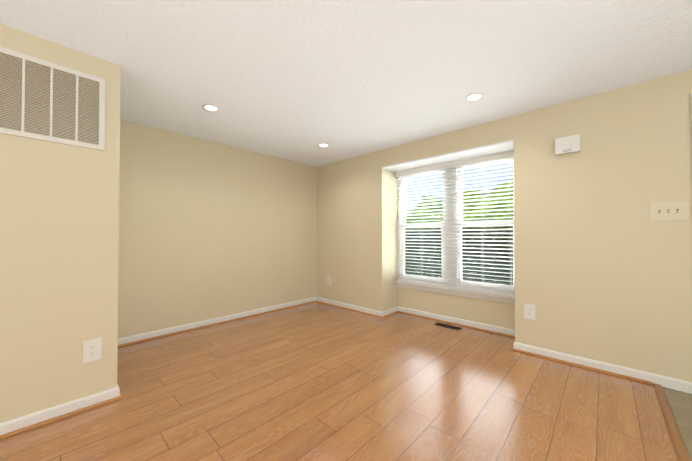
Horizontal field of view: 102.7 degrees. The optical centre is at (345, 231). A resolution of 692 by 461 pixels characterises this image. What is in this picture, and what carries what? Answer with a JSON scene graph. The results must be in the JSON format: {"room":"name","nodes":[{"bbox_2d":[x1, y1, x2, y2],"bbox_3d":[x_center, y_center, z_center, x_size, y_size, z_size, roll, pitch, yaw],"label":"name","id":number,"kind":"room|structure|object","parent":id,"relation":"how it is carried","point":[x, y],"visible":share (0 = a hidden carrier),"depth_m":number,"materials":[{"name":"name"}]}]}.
{"room":"empty living room","nodes":[
{"label":"empty living room","id":0,"kind":"room"},
{"bbox_2d":[0,24,102,422],"bbox_3d":[-2.804,-0.024,0.887,0.100,2.440,3.025,-1,-1,43],"label":"wall","id":1,"kind":"structure","parent":0,"point":[50,219],"depth_m":1.77,"materials":[{"name":"paint"}]},
{"bbox_2d":[0,47,104,150],"bbox_3d":[-1.980,-0.838,1.699,0.010,0.510,0.760,-1,-1,43],"label":"air vent","id":2,"kind":"object","parent":1,"relation":"in","point":[41,99],"visible":1,"depth_m":1.78,"materials":[{"name":"white metal"}]},
{"bbox_2d":[0,385,122,439],"bbox_3d":[-2.677,1.156,0.911,0.032,0.082,3.057,-1,-1,43],"label":"baseboard","id":3,"kind":"structure","parent":1,"relation":"attached to","point":[83,402],"depth_m":1.78,"materials":[{"name":"white wood"}]},
{"bbox_2d":[83,338,101,362],"bbox_3d":[-1.755,0.820,1.918,0.010,0.148,0.095,-1,-1,43],"label":"outlet","id":4,"kind":"object","parent":1,"relation":"attached to","point":[92,349],"visible":1,"depth_m":1.91,"materials":[{"name":"white plastic"}]},
{"bbox_2d":[99,60,120,392],"bbox_3d":[-2.179,-0.003,2.441,1.310,2.440,0.100,-1,-1,43],"label":"wall","id":5,"kind":"structure","parent":0,"point":[109,249],"depth_m":2.00,"materials":[{"name":"paint"}]},
{"bbox_2d":[118,120,316,338],"bbox_3d":[-1.545,0.019,4.007,0.100,2.440,3.055,-1,-1,43],"label":"wall","id":6,"kind":"structure","parent":0,"point":[208,230],"depth_m":3.62,"materials":[{"name":"paint"}]},
{"bbox_2d":[118,297,315,346],"bbox_3d":[-1.530,1.196,3.910,0.033,0.082,2.955,-1,-1,43],"label":"baseboard","id":7,"kind":"structure","parent":6,"relation":"attached to","point":[147,336],"depth_m":3.58,"materials":[{"name":"white wood"}]},
{"bbox_2d":[0,302,677,460],"bbox_3d":[-0.963,1.256,1.595,4.220,0.100,6.600,-1,-1,43],"label":"floor","id":8,"kind":"structure","parent":0,"point":[315,381],"depth_m":1.96,"materials":[{"name":"laminate"}]},
{"bbox_2d":[433,322,461,330],"bbox_3d":[1.325,1.231,3.611,0.330,0.005,0.125,-1,-1,43],"label":"floor vent","id":9,"kind":"object","parent":8,"relation":"in","point":[448,326],"visible":1,"depth_m":3.60,"materials":[{"name":"brown metal"}]},
{"bbox_2d":[653,384,690,460],"bbox_3d":[0.424,1.178,0.004,0.050,0.013,5.966,-1,-1,43],"label":"transition strip","id":10,"kind":"object","parent":8,"relation":"on","point":[681,451],"depth_m":1.70,"materials":[{"name":"brown wood"}]},
{"bbox_2d":[0,0,691,166],"bbox_3d":[-0.492,-1.294,0.903,5.900,0.100,6.180,-1,-1,43],"label":"ceiling","id":11,"kind":"structure","parent":0,"point":[297,80],"depth_m":1.96,"materials":[{"name":"white paint"}]},
{"bbox_2d":[202,104,219,111],"bbox_3d":[-1.325,-1.216,2.721,0.154,0.009,0.154,-1,-1,43],"label":"recessed light","id":12,"kind":"object","parent":11,"relation":"in","point":[209,107],"visible":1,"depth_m":2.72,"materials":[{"name":"white"}]},
{"bbox_2d":[318,143,328,146],"bbox_3d":[-0.309,-1.201,3.837,0.154,0.009,0.154,-1,-1,43],"label":"recessed light","id":13,"kind":"object","parent":11,"relation":"in","point":[323,145],"visible":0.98,"depth_m":3.84,"materials":[{"name":"white"}]},
{"bbox_2d":[465,93,483,100],"bbox_3d":[1.162,-1.219,2.505,0.154,0.009,0.154,-1,-1,43],"label":"recessed light","id":14,"kind":"object","parent":11,"relation":"in","point":[474,96],"visible":1,"depth_m":2.50,"materials":[{"name":"white"}]},
{"bbox_2d":[386,170,397,309],"bbox_3d":[0.697,0.023,4.290,0.100,2.440,0.420,-1,-1,43],"label":"wall","id":15,"kind":"structure","parent":0,"point":[391,242],"depth_m":4.22,"materials":[{"name":"paint"}]},
{"bbox_2d":[384,306,399,315],"bbox_3d":[0.664,1.200,4.155,0.013,0.082,0.360,-1,-1,43],"label":"baseboard","id":16,"kind":"structure","parent":15,"relation":"attached to","point":[397,308],"depth_m":4.18,"materials":[{"name":"white wood"}]},
{"bbox_2d":[382,140,513,171],"bbox_3d":[1.315,-0.946,3.659,1.682,0.020,0.519,-1,-1,43],"label":"soffit","id":17,"kind":"structure","parent":0,"point":[499,147],"depth_m":3.45,"materials":[{"name":"white paint"}]},
{"bbox_2d":[398,287,514,329],"bbox_3d":[1.458,1.011,3.785,1.682,0.450,0.100,-1,-1,43],"label":"wall","id":18,"kind":"structure","parent":0,"point":[495,313],"depth_m":3.66,"materials":[{"name":"paint"}]},
{"bbox_2d":[396,281,514,303],"bbox_3d":[1.410,0.805,3.737,1.682,0.090,0.080,-1,-1,43],"label":"window sill","id":19,"kind":"structure","parent":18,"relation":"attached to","point":[480,295],"depth_m":3.64,"materials":[{"name":"white wood"}]},
{"bbox_2d":[399,307,514,337],"bbox_3d":[1.413,1.194,3.735,1.682,0.082,0.032,-1,-1,43],"label":"baseboard","id":20,"kind":"structure","parent":18,"relation":"attached to","point":[460,322],"depth_m":3.64,"materials":[{"name":"white wood"}]},
{"bbox_2d":[316,70,691,381],"bbox_3d":[1.093,0.013,3.564,4.360,2.440,0.100,-1,-1,43],"label":"wall","id":21,"kind":"structure","parent":0,"point":[603,267],"depth_m":2.50,"materials":[{"name":"paint"}]},
{"bbox_2d":[327,276,330,284],"bbox_3d":[-0.296,0.844,4.776,0.095,0.148,0.010,-1,-1,43],"label":"outlet","id":22,"kind":"object","parent":21,"relation":"attached to","point":[328,280],"visible":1,"depth_m":4.78,"materials":[{"name":"white plastic"}]},
{"bbox_2d":[316,297,383,317],"bbox_3d":[0.006,1.204,4.474,1.447,0.082,0.032,-1,-1,43],"label":"baseboard","id":23,"kind":"structure","parent":21,"relation":"attached to","point":[363,310],"depth_m":4.39,"materials":[{"name":"white wood"}]},
{"bbox_2d":[524,304,534,319],"bbox_3d":[1.842,0.802,2.780,0.095,0.148,0.010,-1,-1,43],"label":"outlet","id":24,"kind":"object","parent":21,"relation":"attached to","point":[529,311],"visible":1,"depth_m":2.78,"materials":[{"name":"white plastic"}]},
{"bbox_2d":[555,134,579,155],"bbox_3d":[2.058,-0.806,2.572,0.180,0.150,0.051,-1,-1,43],"label":"box","id":25,"kind":"object","parent":21,"relation":"attached to","point":[567,145],"visible":1,"depth_m":2.55,"materials":[{"name":"white plastic"}]},
{"bbox_2d":[511,341,691,393],"bbox_3d":[2.157,1.177,2.464,1.205,0.082,0.032,-1,-1,43],"label":"baseboard","id":26,"kind":"structure","parent":21,"relation":"attached to","point":[619,371],"depth_m":2.38,"materials":[{"name":"white wood"}]},
{"bbox_2d":[649,201,688,220],"bbox_3d":[2.514,-0.162,2.158,0.200,0.146,0.020,-1,-1,43],"label":"switch plate","id":27,"kind":"object","parent":21,"relation":"attached to","point":[668,211],"visible":1,"depth_m":2.16,"materials":[{"name":"beige plastic"}]},
{"bbox_2d":[691,94,691,137],"bbox_3d":[2.942,0.083,1.755,0.930,2.250,0.020,-1,-1,43],"label":"door frame","id":28,"kind":"structure","parent":21,"relation":"attached to","point":[691,115],"depth_m":2.08,"materials":[{"name":"white wood"}]},
{"bbox_2d":[663,387,691,460],"bbox_3d":[1.050,1.228,-0.572,1.680,0.096,6.180,-1,-1,43],"label":"floor","id":29,"kind":"structure","parent":0,"point":[680,403],"depth_m":1.87,"materials":[{"name":"tile"}]},
{"label":"outside","id":30,"kind":"structure","parent":0,"visible":0},
{"bbox_2d":[405,162,512,284],"bbox_3d":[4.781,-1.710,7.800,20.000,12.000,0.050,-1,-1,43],"label":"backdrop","id":31,"kind":"structure","parent":30,"point":[464,266],"depth_m":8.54,"materials":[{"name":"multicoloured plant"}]},
{"bbox_3d":[1.478,-1.079,3.836,1.682,0.250,0.040,-1,-1,43],"label":"wall","id":32,"kind":"structure","parent":0,"visible":0},
{"bbox_2d":[398,158,514,294],"bbox_3d":[1.454,-0.097,3.797,1.682,1.715,0.090,-1,-1,43],"label":"window","id":33,"kind":"structure","parent":32,"relation":"in","point":[411,278],"depth_m":3.76,"materials":[{"name":"white plastic"}]},
{"bbox_2d":[395,150,513,177],"bbox_3d":[1.395,-0.892,3.744,1.670,0.085,0.073,-1,-1,43],"label":"window blinds","id":34,"kind":"object","parent":33,"relation":"attached to","point":[478,160],"visible":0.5,"depth_m":3.62,"materials":[{"name":"white"}]},
{"bbox_2d":[397,171,449,287],"bbox_3d":[1.092,-0.085,4.014,0.815,1.693,0.079,-1,-1,43],"label":"panel","id":35,"kind":"object","parent":34,"relation":"hanging from","point":[422,233],"visible":0.85,"depth_m":3.99,"materials":[{"name":"white plastic"}]},
{"bbox_2d":[449,158,514,296],"bbox_3d":[1.696,-0.093,3.450,0.815,1.693,0.079,-1,-1,43],"label":"panel","id":36,"kind":"object","parent":34,"relation":"hanging from","point":[481,203],"visible":0.65,"depth_m":3.44,"materials":[{"name":"white plastic"}]},
{"bbox_2d":[404,162,512,284],"bbox_3d":[1.455,-0.104,3.798,1.472,1.500,0.041,-1,-1,43],"label":"window panel","id":37,"kind":"object","parent":33,"relation":"attached to","point":[462,230],"visible":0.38,"depth_m":3.63,"materials":[{"name":"clear glass"}]}
]}

